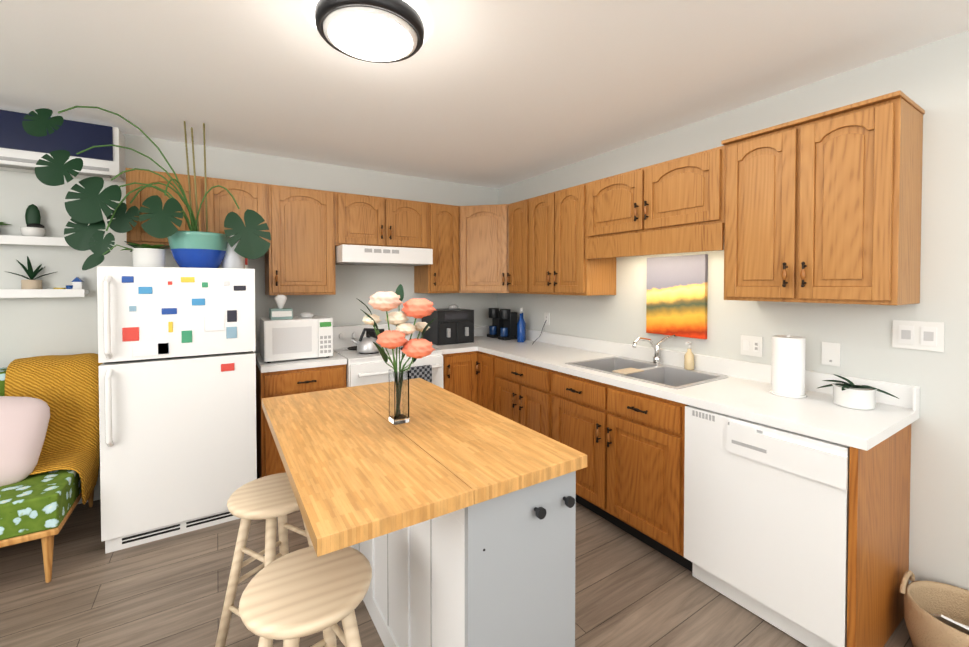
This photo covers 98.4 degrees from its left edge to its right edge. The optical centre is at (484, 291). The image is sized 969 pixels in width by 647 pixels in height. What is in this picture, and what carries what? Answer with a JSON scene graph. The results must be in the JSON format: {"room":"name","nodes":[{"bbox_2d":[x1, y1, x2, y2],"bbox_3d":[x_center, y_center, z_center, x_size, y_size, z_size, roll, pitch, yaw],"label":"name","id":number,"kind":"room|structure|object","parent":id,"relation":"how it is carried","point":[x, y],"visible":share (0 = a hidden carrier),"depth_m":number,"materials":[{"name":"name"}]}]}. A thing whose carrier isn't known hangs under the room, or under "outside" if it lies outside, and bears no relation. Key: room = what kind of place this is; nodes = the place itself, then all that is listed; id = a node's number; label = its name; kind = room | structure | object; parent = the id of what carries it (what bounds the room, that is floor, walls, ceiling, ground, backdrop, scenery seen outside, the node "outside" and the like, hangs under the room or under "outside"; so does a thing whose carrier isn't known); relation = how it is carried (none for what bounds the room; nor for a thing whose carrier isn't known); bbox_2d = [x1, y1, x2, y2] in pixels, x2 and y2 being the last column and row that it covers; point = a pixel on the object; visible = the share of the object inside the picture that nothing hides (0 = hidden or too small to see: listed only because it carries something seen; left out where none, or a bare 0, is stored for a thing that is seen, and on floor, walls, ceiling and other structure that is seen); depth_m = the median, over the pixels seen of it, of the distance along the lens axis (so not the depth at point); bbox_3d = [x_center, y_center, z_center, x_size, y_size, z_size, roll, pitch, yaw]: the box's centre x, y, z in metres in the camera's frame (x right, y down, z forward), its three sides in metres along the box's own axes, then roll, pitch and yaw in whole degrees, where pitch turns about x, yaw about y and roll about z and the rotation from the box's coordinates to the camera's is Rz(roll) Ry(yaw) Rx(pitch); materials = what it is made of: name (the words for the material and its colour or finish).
{"room":"kitchen","nodes":[
{"label":"kitchen","id":0,"kind":"room"},
{"bbox_2d":[82,241,169,269],"bbox_3d":[-2.109,-0.204,2.498,0.407,0.172,0.245,-1,1,-33],"label":"pot","id":1,"kind":"object","parent":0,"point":[144,255],"depth_m":2.45,"materials":[{"name":"white ceramic"}]},
{"bbox_2d":[0,134,497,503],"bbox_3d":[-2.326,0.163,3.061,6.000,2.500,0.100,-1,1,-33],"label":"wall","id":2,"kind":"structure","parent":0,"point":[32,327],"depth_m":3.02,"materials":[{"name":"white paint"}]},
{"bbox_2d":[0,235,68,245],"bbox_3d":[-3.092,-0.308,2.432,1.140,0.053,0.115,-1,1,-33],"label":"shelf","id":3,"kind":"object","parent":2,"relation":"attached to","point":[31,240],"depth_m":2.57,"materials":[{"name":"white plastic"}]},
{"bbox_2d":[20,204,45,236],"bbox_3d":[-2.823,-0.437,2.613,0.110,0.214,0.110,-1,1,-33],"label":"potted cactus","id":4,"kind":"object","parent":3,"relation":"on","point":[34,227],"visible":0.92,"depth_m":2.60,"materials":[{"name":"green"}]},
{"bbox_2d":[0,289,88,297],"bbox_3d":[-3.092,0.017,2.438,1.140,0.053,0.115,-1,1,-33],"label":"shelf","id":5,"kind":"object","parent":2,"relation":"attached to","point":[30,293],"visible":1,"depth_m":2.59,"materials":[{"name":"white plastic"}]},
{"bbox_2d":[5,256,55,288],"bbox_3d":[-2.829,-0.110,2.608,0.235,0.208,0.160,-1,1,-33],"label":"potted plant","id":6,"kind":"object","parent":5,"relation":"on","point":[31,283],"visible":0.9,"depth_m":2.59,"materials":[{"name":"beige"}]},
{"bbox_2d":[71,277,83,288],"bbox_3d":[-2.655,-0.050,2.728,0.054,0.085,0.044,-1,1,-33],"label":"house","id":7,"kind":"object","parent":5,"relation":"on","point":[77,282],"visible":0.8,"depth_m":2.71,"materials":[{"name":"white ceramic"}]},
{"bbox_2d":[0,110,124,181],"bbox_3d":[-2.959,-0.894,2.442,1.285,0.315,0.225,-1,1,-33],"label":"air conditioner unit","id":8,"kind":"object","parent":2,"relation":"attached to","point":[22,149],"visible":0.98,"depth_m":2.57,"materials":[{"name":"white plastic"}]},
{"bbox_2d":[126,168,217,248],"bbox_3d":[-2.153,-0.544,2.896,0.466,0.480,0.340,-1,1,-33],"label":"upper cabinet","id":9,"kind":"object","parent":2,"relation":"attached to","point":[137,235],"depth_m":2.75,"materials":[{"name":"brown wood"}]},
{"bbox_2d":[214,178,269,249],"bbox_3d":[-1.868,-0.547,3.078,0.467,0.480,0.340,-1,1,-33],"label":"upper cabinet","id":10,"kind":"object","parent":2,"relation":"attached to","point":[253,196],"depth_m":2.97,"materials":[{"name":"brown wood"}]},
{"bbox_2d":[265,184,337,294],"bbox_3d":[-1.502,-0.382,3.316,0.548,0.820,0.340,-1,1,-33],"label":"upper cabinet","id":11,"kind":"object","parent":2,"relation":"attached to","point":[300,259],"depth_m":3.19,"materials":[{"name":"brown wood"}]},
{"bbox_2d":[254,326,488,353],"bbox_3d":[-0.849,0.433,3.939,2.328,0.100,0.020,-1,1,-33],"label":"backsplash","id":12,"kind":"structure","parent":2,"relation":"attached to","point":[477,329],"depth_m":4.41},
{"bbox_2d":[335,244,432,266],"bbox_3d":[-0.900,-0.295,3.609,0.760,0.138,0.500,-1,1,-33],"label":"range hood","id":13,"kind":"object","parent":2,"relation":"attached to","point":[363,255],"visible":0.98,"depth_m":3.38,"materials":[{"name":"white metal"}]},
{"bbox_2d":[338,192,429,248],"bbox_3d":[-0.931,-0.584,3.679,0.810,0.428,0.340,-1,1,-33],"label":"upper cabinet","id":14,"kind":"object","parent":2,"relation":"attached to","point":[365,220],"depth_m":3.52,"materials":[{"name":"brown wood"}]},
{"bbox_2d":[414,203,453,292],"bbox_3d":[-0.422,-0.393,3.983,0.371,0.820,0.384,-1,1,-33],"label":"upper cabinet","id":15,"kind":"object","parent":2,"relation":"attached to","point":[437,277],"depth_m":3.84,"materials":[{"name":"brown wood"}]},
{"bbox_2d":[454,204,505,292],"bbox_3d":[0.031,-0.394,4.067,0.731,0.820,0.730,-1,1,-33],"label":"upper cabinet","id":16,"kind":"object","parent":2,"relation":"attached to","point":[479,230],"depth_m":3.89,"materials":[{"name":"brown wood"}]},
{"bbox_2d":[0,500,913,646],"bbox_3d":[-0.720,1.481,0.579,6.000,0.050,6.050,-1,1,-33],"label":"floor","id":17,"kind":"structure","parent":0,"point":[631,591],"depth_m":1.96,"materials":[{"name":"brown wood"}]},
{"bbox_2d":[0,353,102,582],"bbox_3d":[-2.719,0.917,2.177,1.011,1.022,0.954,-1,1,-33],"label":"armchair","id":18,"kind":"object","parent":17,"relation":"on","point":[49,442],"visible":0.88,"depth_m":2.28,"materials":[{"name":"yellow fabric"}]},
{"bbox_2d":[0,396,49,486],"bbox_3d":[-2.562,0.764,2.124,0.466,0.453,0.280,-1,1,-33],"label":"pillow","id":19,"kind":"object","parent":18,"relation":"on","point":[24,421],"depth_m":2.19,"materials":[{"name":"pink fabric"}]},
{"bbox_2d":[5,353,102,504],"bbox_3d":[-2.538,0.788,2.447,0.416,0.795,0.699,-1,1,-33],"label":"throw","id":20,"kind":"object","parent":18,"relation":"on","point":[52,401],"depth_m":2.44,"materials":[{"name":"yellow fabric"}]},
{"bbox_2d":[97,266,256,553],"bbox_3d":[-1.927,0.639,2.711,0.735,1.560,0.814,-1,1,-33],"label":"fridge","id":21,"kind":"object","parent":17,"relation":"on","point":[177,396],"visible":0.92,"depth_m":2.40,"materials":[{"name":"white metal"}]},
{"bbox_2d":[22,106,270,269],"bbox_3d":[-1.982,-0.625,2.584,1.147,1.011,0.411,-1,1,-33],"label":"potted plant","id":22,"kind":"object","parent":21,"relation":"on","point":[238,244],"visible":1,"depth_m":2.46,"materials":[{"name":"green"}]},
{"bbox_2d":[215,472,337,646],"bbox_3d":[-0.826,1.114,1.664,0.337,0.653,0.337,1,1,29],"label":"stool","id":23,"kind":"object","parent":17,"relation":"on","point":[270,499],"visible":0.48,"depth_m":1.60,"materials":[{"name":"brown wood"}]},
{"bbox_2d":[256,362,346,478],"bbox_3d":[-1.419,0.973,3.198,0.560,0.875,0.643,-1,1,-33],"label":"base cabinet","id":24,"kind":"object","parent":17,"relation":"on","point":[299,379],"depth_m":2.87,"materials":[{"name":"brown wood"}]},
{"bbox_2d":[256,351,345,369],"bbox_3d":[-1.422,0.516,3.196,0.560,0.040,0.654,-1,1,-33],"label":"countertop","id":25,"kind":"structure","parent":24,"relation":"on","point":[319,361],"depth_m":2.97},
{"bbox_2d":[260,315,332,362],"bbox_3d":[-1.416,0.349,3.141,0.455,0.294,0.374,-1,1,-33],"label":"microwave","id":26,"kind":"object","parent":25,"relation":"on","point":[297,337],"visible":1,"depth_m":2.98,"materials":[{"name":"white"}]},
{"bbox_2d":[269,295,292,319],"bbox_3d":[-1.486,0.115,3.046,0.140,0.175,0.131,-1,1,-33],"label":"tissue box","id":27,"kind":"object","parent":26,"relation":"on","point":[280,312],"visible":1,"depth_m":3.02,"materials":[{"name":"teal"}]},
{"bbox_2d":[300,312,313,317],"bbox_3d":[-1.342,0.180,3.158,0.100,0.040,0.100,-1,1,-33],"label":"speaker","id":28,"kind":"object","parent":26,"relation":"on","point":[306,315],"visible":1,"depth_m":3.12},
{"bbox_2d":[239,546,371,646],"bbox_3d":[-0.484,1.123,1.158,0.337,0.653,0.337,-1,1,-44],"label":"stool","id":29,"kind":"object","parent":17,"relation":"on","point":[290,599],"visible":0.94,"depth_m":1.12,"materials":[{"name":"brown wood"}]},
{"bbox_2d":[333,322,442,387],"bbox_3d":[-0.823,0.855,3.509,0.770,1.100,0.749,-1,1,-33],"label":"stove","id":30,"kind":"object","parent":17,"relation":"on","point":[367,368],"visible":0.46,"depth_m":3.30,"materials":[{"name":"white enameled metal"},{"name":"black glass"}]},
{"bbox_2d":[351,328,379,352],"bbox_3d":[-0.932,0.383,3.300,0.216,0.191,0.180,-1,1,-33],"label":"kettle","id":31,"kind":"object","parent":30,"relation":"on","point":[366,345],"visible":0.83,"depth_m":3.25,"materials":[{"name":"silver metal"}]},
{"bbox_2d":[290,394,586,646],"bbox_3d":[-0.303,0.992,1.657,0.645,0.891,1.252,-1,1,-33],"label":"kitchen island","id":32,"kind":"object","parent":17,"relation":"on","point":[450,516],"depth_m":1.23,"materials":[{"name":"white"}]},
{"bbox_2d":[346,378,586,497],"bbox_3d":[-0.197,0.525,1.736,0.414,0.038,1.280,-1,1,-33],"label":"island countertop","id":33,"kind":"structure","parent":32,"relation":"on","point":[482,451],"depth_m":1.42,"materials":[{"name":"brown wood"}]},
{"bbox_2d":[356,284,436,424],"bbox_3d":[-0.320,0.240,1.600,0.304,0.534,0.215,-1,1,-33],"label":"flower vase","id":34,"kind":"object","parent":33,"relation":"on","point":[417,347],"visible":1,"depth_m":1.59,"materials":[{"name":"clear glass"}]},
{"bbox_2d":[442,350,473,401],"bbox_3d":[-0.355,0.962,3.845,0.370,0.875,0.702,-1,1,-33],"label":"base cabinet","id":35,"kind":"object","parent":17,"relation":"on","point":[458,366],"depth_m":3.59,"materials":[{"name":"brown wood"}]},
{"bbox_2d":[432,334,529,353],"bbox_3d":[-0.106,0.501,4.040,1.008,0.040,0.654,-1,1,-33],"label":"countertop","id":36,"kind":"structure","parent":35,"relation":"on","point":[479,339],"depth_m":3.80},
{"bbox_2d":[421,308,473,344],"bbox_3d":[-0.341,0.329,3.960,0.380,0.305,0.395,-1,1,-33],"label":"air fryer","id":37,"kind":"object","parent":36,"relation":"on","point":[450,326],"visible":0.98,"depth_m":3.82,"materials":[{"name":"grey plastic"}]},
{"bbox_2d":[449,304,457,308],"bbox_3d":[-0.298,0.152,4.029,0.090,0.045,0.088,-1,1,-33],"label":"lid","id":38,"kind":"object","parent":37,"relation":"on","point":[453,306],"visible":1,"depth_m":4.00,"materials":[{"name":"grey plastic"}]},
{"bbox_2d":[487,308,502,337],"bbox_3d":[0.119,0.325,4.323,0.165,0.300,0.120,-1,1,-33],"label":"coffee maker","id":39,"kind":"object","parent":36,"relation":"on","point":[496,325],"visible":0.83,"depth_m":4.27,"materials":[{"name":"grey plastic"}]},
{"bbox_2d":[498,309,516,339],"bbox_3d":[0.227,0.328,4.155,0.165,0.300,0.120,-1,1,-33],"label":"coffee maker","id":40,"kind":"object","parent":36,"relation":"on","point":[508,329],"visible":0.98,"depth_m":4.11,"materials":[{"name":"grey plastic"}]},
{"bbox_2d":[517,308,524,341],"bbox_3d":[0.344,0.322,3.957,0.070,0.320,0.068,-1,1,-33],"label":"syrup bottle","id":41,"kind":"object","parent":36,"relation":"on","point":[520,329],"visible":1,"depth_m":3.93,"materials":[{"name":"blue glass"}]},
{"bbox_2d":[522,308,525,340],"bbox_3d":[0.363,0.320,4.040,0.070,0.320,0.068,-1,1,-33],"label":"syrup bottle","id":42,"kind":"object","parent":36,"relation":"on","point":[525,326],"visible":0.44,"depth_m":4.03,"materials":[{"name":"blue glass"}]},
{"bbox_2d":[474,350,493,411],"bbox_3d":[0.247,0.964,3.748,0.702,0.875,0.274,-1,1,-33],"label":"base cabinet","id":43,"kind":"object","parent":17,"relation":"on","point":[483,360],"depth_m":3.60,"materials":[{"name":"brown wood"}]},
{"bbox_2d":[494,354,617,437],"bbox_3d":[0.535,0.970,3.354,0.643,0.875,0.700,-1,1,-33],"label":"base cabinet","id":44,"kind":"object","parent":17,"relation":"on","point":[522,390],"depth_m":3.06,"materials":[{"name":"brown wood"}]},
{"bbox_2d":[478,342,621,369],"bbox_3d":[0.496,0.512,3.424,0.660,0.040,1.033,-1,1,-33],"label":"countertop","id":45,"kind":"structure","parent":44,"relation":"on","point":[556,357],"depth_m":3.21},
{"bbox_2d":[550,382,741,571],"bbox_3d":[0.987,1.070,2.650,0.643,0.700,0.976,-1,1,-33],"label":"base cabinet","id":46,"kind":"object","parent":17,"relation":"on","point":[614,412],"depth_m":2.34,"materials":[{"name":"brown wood"}]},
{"bbox_2d":[662,374,919,453],"bbox_3d":[1.413,0.536,1.994,0.660,0.040,0.804,-1,1,-33],"label":"countertop","id":47,"kind":"structure","parent":46,"relation":"on","point":[816,415],"depth_m":1.82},
{"bbox_2d":[684,342,693,369],"bbox_3d":[1.302,0.412,2.660,0.064,0.172,0.057,-1,1,-33],"label":"soap bottle","id":48,"kind":"object","parent":47,"relation":"on","point":[689,360],"visible":1,"depth_m":2.64,"materials":[{"name":"beige plastic"}]},
{"bbox_2d":[770,334,806,397],"bbox_3d":[1.512,0.364,2.081,0.150,0.300,0.150,-1,1,-33],"label":"paper towel roll","id":49,"kind":"object","parent":47,"relation":"on","point":[788,367],"visible":1,"depth_m":2.03,"materials":[{"name":"white paper"}]},
{"bbox_2d":[818,374,898,409],"bbox_3d":[1.657,0.453,1.871,0.180,0.129,0.275,-1,1,-33],"label":"potted plant","id":50,"kind":"object","parent":47,"relation":"on","point":[850,395],"visible":1,"depth_m":1.84,"materials":[{"name":"white"}]},
{"bbox_2d":[684,405,849,646],"bbox_3d":[1.394,0.995,1.948,0.594,0.865,0.630,-1,1,-33],"label":"dishwasher","id":51,"kind":"object","parent":17,"relation":"on","point":[766,510],"visible":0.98,"depth_m":1.74,"materials":[{"name":"white plastic"}]},
{"bbox_2d":[899,570,968,646],"bbox_3d":[1.839,1.300,1.588,0.350,0.274,0.354,-1,1,-33],"label":"basket","id":52,"kind":"object","parent":17,"relation":"on","point":[936,614],"visible":1,"depth_m":1.68,"materials":[{"name":"beige wicker"}]},
{"bbox_2d":[0,0,968,188],"bbox_3d":[-0.720,-1.069,0.535,6.000,0.050,6.050,-1,1,-33],"label":"ceiling","id":53,"kind":"structure","parent":0,"point":[495,94],"depth_m":2.03,"materials":[{"name":"white paint"}]},
{"bbox_2d":[309,0,429,62],"bbox_3d":[-0.445,-1.023,1.645,0.456,0.078,0.456,-1,1,-33],"label":"ceiling light","id":54,"kind":"object","parent":53,"relation":"attached to","point":[383,31],"visible":1,"depth_m":1.58,"materials":[{"name":"black"}]},
{"bbox_2d":[497,30,968,590],"bbox_3d":[1.790,0.179,2.107,0.100,2.500,5.950,-1,1,-33],"label":"wall","id":55,"kind":"structure","parent":0,"point":[931,80],"depth_m":1.90,"materials":[{"name":"white paint"}]},
{"bbox_2d":[506,197,533,293],"bbox_3d":[0.422,-0.389,3.779,0.385,0.820,0.423,-1,1,-33],"label":"upper cabinet","id":56,"kind":"object","parent":55,"relation":"attached to","point":[519,215],"depth_m":3.68,"materials":[{"name":"brown wood"}]},
{"bbox_2d":[544,312,549,324],"bbox_3d":[0.579,0.259,3.892,0.010,0.115,0.070,-1,1,-33],"label":"electrical outlet","id":57,"kind":"object","parent":55,"relation":"attached to","point":[547,317],"visible":0.98,"depth_m":3.88,"materials":[{"name":"white plastic"}]},
{"bbox_2d":[534,183,617,295],"bbox_3d":[0.674,-0.383,3.427,0.340,0.820,0.734,-1,1,-33],"label":"upper cabinet","id":58,"kind":"object","parent":55,"relation":"attached to","point":[565,263],"depth_m":3.19,"materials":[{"name":"brown wood"}]},
{"bbox_2d":[586,142,725,241],"bbox_3d":[1.135,-0.576,2.704,0.340,0.410,0.975,-1,1,-33],"label":"upper cabinet","id":59,"kind":"object","parent":55,"relation":"attached to","point":[681,197],"depth_m":2.51,"materials":[{"name":"brown wood"}]},
{"bbox_2d":[646,254,707,338],"bbox_3d":[1.272,0.033,2.788,0.030,0.530,0.420,-1,1,-33],"label":"painting","id":60,"kind":"object","parent":55,"relation":"attached to","point":[676,295],"visible":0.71,"depth_m":2.75,"materials":[{"name":"fabric"}]},
{"bbox_2d":[526,330,919,409],"bbox_3d":[1.017,0.445,3.204,0.020,0.100,3.272,-1,1,-33],"label":"backsplash","id":61,"kind":"structure","parent":55,"relation":"attached to","point":[907,395],"depth_m":2.53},
{"bbox_2d":[741,335,762,356],"bbox_3d":[1.535,0.314,2.403,0.010,0.115,0.115,-1,1,-33],"label":"outlet","id":62,"kind":"object","parent":55,"relation":"attached to","point":[751,345],"visible":1,"depth_m":2.40,"materials":[{"name":"white plastic"}]},
{"bbox_2d":[718,90,924,304],"bbox_3d":[1.581,-0.368,2.013,0.340,0.838,0.675,-1,1,-33],"label":"upper cabinet","id":63,"kind":"object","parent":55,"relation":"attached to","point":[824,207],"depth_m":1.82,"materials":[{"name":"brown wood"}]},
{"bbox_2d":[822,342,840,366],"bbox_3d":[1.735,0.315,2.092,0.008,0.115,0.075,-1,1,-33],"label":"electrical outlet plate","id":64,"kind":"object","parent":55,"relation":"attached to","point":[831,353],"visible":1,"depth_m":2.09,"materials":[{"name":"white plastic"}]},
{"bbox_2d":[892,320,944,351],"bbox_3d":[1.899,0.194,1.833,0.010,0.125,0.160,-1,1,-33],"label":"switch plate","id":65,"kind":"object","parent":55,"relation":"attached to","point":[922,335],"visible":1,"depth_m":1.83,"materials":[{"name":"white plastic"}]}
]}

